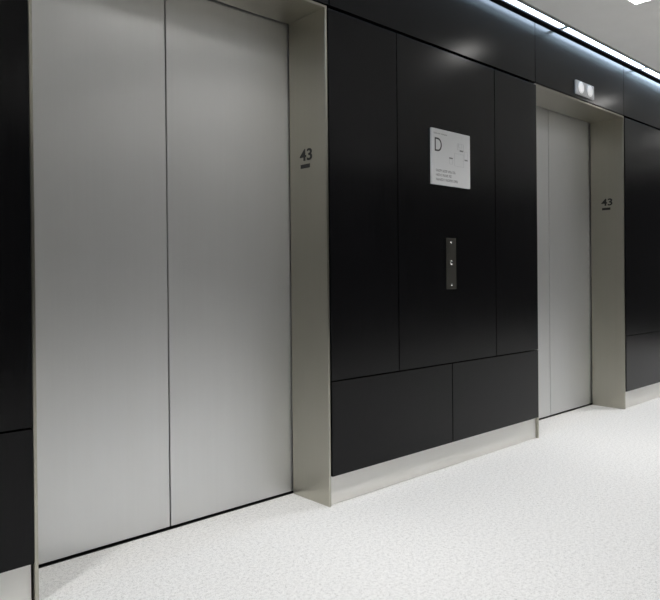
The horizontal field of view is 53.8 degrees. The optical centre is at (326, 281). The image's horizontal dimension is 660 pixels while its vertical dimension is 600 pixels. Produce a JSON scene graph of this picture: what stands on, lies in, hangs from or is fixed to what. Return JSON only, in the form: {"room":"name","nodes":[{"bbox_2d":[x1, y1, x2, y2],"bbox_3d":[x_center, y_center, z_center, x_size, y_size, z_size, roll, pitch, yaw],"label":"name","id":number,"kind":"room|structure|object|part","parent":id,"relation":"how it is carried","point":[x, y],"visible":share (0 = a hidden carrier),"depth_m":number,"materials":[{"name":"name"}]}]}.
{"room":"lobby","nodes":[
{"label":"lobby","id":0,"kind":"room"},
{"bbox_2d":[39,397,659,599],"bbox_3d":[2.615,1.012,2.566,13.700,0.080,4.458,-1,0,-42],"label":"floor","id":1,"kind":"structure","parent":0,"point":[571,511],"depth_m":2.50,"materials":[{"name":"white stone"}]},
{"bbox_2d":[292,0,659,491],"bbox_3d":[1.131,-0.313,4.179,13.700,2.742,0.366,-1,0,-42],"label":"wall","id":2,"kind":"structure","parent":0,"point":[498,2],"depth_m":4.42,"materials":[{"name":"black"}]},
{"bbox_2d":[0,565,30,599],"bbox_3d":[-1.623,0.947,1.409,1.874,0.140,0.016,-1,0,-42],"label":"baseboard","id":3,"kind":"structure","parent":2,"relation":"attached to","point":[15,584],"depth_m":2.00,"materials":[{"name":"metal"}]},
{"bbox_2d":[0,0,32,431],"bbox_3d":[-1.627,-0.360,1.396,1.878,1.643,0.036,-1,0,-42],"label":"panel","id":4,"kind":"object","parent":2,"relation":"attached to","point":[15,248],"visible":1,"depth_m":1.99,"materials":[{"name":"black wood"}]},
{"bbox_2d":[0,428,33,572],"bbox_3d":[-1.617,0.677,1.402,1.878,0.419,0.036,-1,0,-42],"label":"panel","id":5,"kind":"object","parent":2,"relation":"attached to","point":[16,446],"visible":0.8,"depth_m":1.99,"materials":[{"name":"black wood"}]},
{"bbox_2d":[28,0,330,599],"bbox_3d":[-0.573,-0.097,2.577,1.295,2.260,0.355,-1,0,-42],"label":"elevator","id":6,"kind":"object","parent":2,"relation":"attached to","point":[180,310],"visible":0.94,"depth_m":2.65,"materials":[{"name":"metal"}]},
{"bbox_3d":[-0.888,-0.113,2.430,0.630,2.221,0.030,-1,0,-42],"label":"door","id":7,"kind":"part","parent":6,"relation":"part of","materials":[{"name":"metal"}]},
{"bbox_3d":[-0.649,1.019,2.679,1.275,0.027,0.095,-1,0,-42],"label":"door sill","id":8,"kind":"part","parent":6,"relation":"part of","materials":[{"name":"black"}]},
{"bbox_3d":[-0.407,-0.120,2.867,0.659,2.221,0.030,-1,0,-42],"label":"door","id":9,"kind":"part","parent":6,"relation":"part of","materials":[{"name":"metal"}]},
{"bbox_2d":[312,0,328,5],"bbox_3d":[-0.475,-1.397,2.446,1.272,0.370,0.036,-1,0,-42],"label":"panel","id":10,"kind":"object","parent":2,"relation":"attached to","point":[324,2],"visible":0.55,"depth_m":2.84,"materials":[{"name":"black wood"}]},
{"bbox_2d":[327,8,398,380],"bbox_3d":[0.169,-0.385,3.028,0.446,1.643,0.036,-1,0,-42],"label":"panel","id":11,"kind":"object","parent":2,"relation":"attached to","point":[361,55],"visible":1,"depth_m":3.00,"materials":[{"name":"black wood"}]},
{"bbox_2d":[330,363,452,476],"bbox_3d":[0.336,0.649,3.176,0.870,0.419,0.036,-1,0,-42],"label":"panel","id":12,"kind":"object","parent":2,"relation":"attached to","point":[382,417],"visible":0.97,"depth_m":3.12,"materials":[{"name":"black wood"}]},
{"bbox_2d":[327,0,534,82],"bbox_3d":[0.640,-1.413,3.459,1.729,0.370,0.036,-1,0,-42],"label":"panel","id":13,"kind":"object","parent":2,"relation":"attached to","point":[486,33],"visible":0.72,"depth_m":3.53,"materials":[{"name":"black wood"}]},
{"bbox_2d":[331,418,535,504],"bbox_3d":[0.655,0.914,3.479,1.748,0.140,0.016,-1,0,-42],"label":"baseboard","id":14,"kind":"structure","parent":2,"relation":"attached to","point":[349,485],"depth_m":3.33,"materials":[{"name":"metal"}]},
{"bbox_2d":[396,34,495,369],"bbox_3d":[0.647,-0.392,3.463,0.835,1.643,0.036,-1,0,-42],"label":"panel","id":15,"kind":"object","parent":2,"relation":"attached to","point":[436,88],"visible":0.8,"depth_m":3.40,"materials":[{"name":"black wood"}]},
{"bbox_2d":[430,127,469,188],"bbox_3d":[0.658,-0.649,3.441,0.330,0.288,0.013,-1,0,-42],"label":"sign","id":16,"kind":"object","parent":15,"relation":"attached to","point":[449,151],"visible":1,"depth_m":3.42,"materials":[{"name":"white"}]},
{"bbox_2d":[446,238,455,288],"bbox_3d":[0.665,-0.096,3.446,0.084,0.270,0.011,-1,0,-42],"label":"plate","id":17,"kind":"object","parent":15,"relation":"attached to","point":[450,242],"visible":1,"depth_m":3.44,"materials":[{"name":"grey metal"}]},
{"bbox_2d":[451,350,538,441],"bbox_3d":[0.985,0.640,3.766,0.873,0.419,0.036,-1,0,-42],"label":"panel","id":18,"kind":"object","parent":2,"relation":"attached to","point":[491,393],"visible":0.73,"depth_m":3.71,"materials":[{"name":"black wood"}]},
{"bbox_2d":[494,70,537,354],"bbox_3d":[1.130,-0.399,3.901,0.456,1.643,0.036,-1,0,-42],"label":"panel","id":19,"kind":"object","parent":2,"relation":"attached to","point":[515,145],"visible":0.8,"depth_m":3.88,"materials":[{"name":"black wood"}]},
{"bbox_2d":[505,0,565,28],"bbox_3d":[1.065,-1.642,3.759,1.239,0.039,0.048,-1,0,-42],"label":"strip light","id":20,"kind":"object","parent":2,"relation":"attached to","point":[514,2],"visible":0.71,"depth_m":3.94,"materials":[{"name":"white plastic"}]},
{"bbox_2d":[532,23,623,114],"bbox_3d":[1.752,-1.429,4.470,1.265,0.370,0.036,-1,0,-42],"label":"panel","id":21,"kind":"object","parent":2,"relation":"attached to","point":[560,61],"visible":0.76,"depth_m":4.37,"materials":[{"name":"black wood"}]},
{"bbox_2d":[575,80,593,99],"bbox_3d":[1.774,-1.314,4.449,0.258,0.092,0.024,-1,0,-42],"label":"lantern","id":22,"kind":"object","parent":21,"relation":"attached to","point":[583,89],"visible":1,"depth_m":4.44,"materials":[{"name":"white"}]},
{"bbox_2d":[534,83,625,437],"bbox_3d":[1.661,-0.129,4.607,1.308,2.260,0.355,-1,0,-42],"label":"elevator","id":23,"kind":"object","parent":2,"relation":"attached to","point":[581,247],"visible":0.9,"depth_m":4.92,"materials":[{"name":"metal"}]},
{"bbox_3d":[1.349,-0.145,4.463,0.654,2.221,0.030,-1,0,-42],"label":"door","id":24,"kind":"part","parent":23,"relation":"part of","materials":[{"name":"metal"}]},
{"bbox_3d":[1.584,0.987,4.709,1.288,0.027,0.095,-1,0,-42],"label":"door sill","id":25,"kind":"part","parent":23,"relation":"part of","materials":[{"name":"black"}]},
{"bbox_3d":[1.835,-0.152,4.905,0.648,2.221,0.030,-1,0,-42],"label":"door","id":26,"kind":"part","parent":23,"relation":"part of","materials":[{"name":"metal"}]},
{"bbox_2d":[500,0,659,79],"bbox_3d":[1.285,-1.653,3.988,13.700,0.059,0.130,-1,0,-42],"label":"trim","id":27,"kind":"structure","parent":2,"relation":"attached to","point":[504,1],"depth_m":4.32,"materials":[{"name":"black metal"}]},
{"bbox_2d":[516,0,659,74],"bbox_3d":[1.338,-1.627,3.930,13.700,0.036,0.020,-1,0,-42],"label":"trim","id":28,"kind":"structure","parent":2,"relation":"attached to","point":[520,1],"depth_m":4.22,"materials":[{"name":"grey metal"}]},
{"bbox_2d":[561,27,645,68],"bbox_3d":[1.983,-1.655,4.592,1.239,0.039,0.048,-1,0,-42],"label":"strip light","id":29,"kind":"object","parent":2,"relation":"attached to","point":[567,29],"visible":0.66,"depth_m":4.54,"materials":[{"name":"white plastic"}]},
{"bbox_2d":[622,66,659,129],"bbox_3d":[2.981,-1.446,5.586,2.045,0.370,0.036,-1,0,-42],"label":"panel","id":30,"kind":"object","parent":2,"relation":"attached to","point":[641,93],"visible":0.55,"depth_m":5.10,"materials":[{"name":"black wood"}]},
{"bbox_2d":[624,118,659,334],"bbox_3d":[2.995,-0.426,5.596,2.033,1.643,0.036,-1,0,-42],"label":"panel","id":31,"kind":"object","parent":2,"relation":"attached to","point":[641,142],"visible":1,"depth_m":5.10,"materials":[{"name":"black wood"}]},
{"bbox_2d":[625,330,659,391],"bbox_3d":[3.005,0.611,5.601,2.033,0.419,0.036,-1,0,-42],"label":"panel","id":32,"kind":"object","parent":2,"relation":"attached to","point":[642,350],"visible":1,"depth_m":5.10,"materials":[{"name":"black wood"}]},
{"bbox_2d":[626,382,659,407],"bbox_3d":[3.000,0.881,5.609,2.035,0.140,0.016,-1,0,-42],"label":"baseboard","id":33,"kind":"structure","parent":2,"relation":"attached to","point":[643,394],"depth_m":5.15,"materials":[{"name":"metal"}]},
{"bbox_2d":[641,68,659,77],"bbox_3d":[2.901,-1.668,5.426,1.239,0.039,0.048,-1,0,-42],"label":"strip light","id":34,"kind":"object","parent":2,"relation":"attached to","point":[644,69],"visible":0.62,"depth_m":5.11,"materials":[{"name":"white plastic"}]},
{"bbox_2d":[523,0,659,71],"bbox_3d":[2.541,-1.684,2.604,13.700,0.130,4.600,-1,0,-42],"label":"ceiling","id":35,"kind":"structure","parent":0,"point":[634,31],"depth_m":4.04,"materials":[{"name":"white paint"}]},
{"bbox_2d":[626,0,650,5],"bbox_3d":[1.792,-1.615,3.646,0.214,0.006,0.214,-1,0,-42],"label":"recessed light","id":36,"kind":"object","parent":35,"relation":"in","point":[633,2],"visible":1,"depth_m":3.74,"materials":[{"name":"white plastic"}]},
{"bbox_2d":[630,0,647,3],"bbox_3d":[1.792,-1.615,3.646,0.190,0.004,0.190,-1,0,-42],"label":"diffuser","id":37,"kind":"object","parent":36,"relation":"attached to","point":[631,1],"depth_m":3.74,"materials":[{"name":"white plastic"}]}
]}

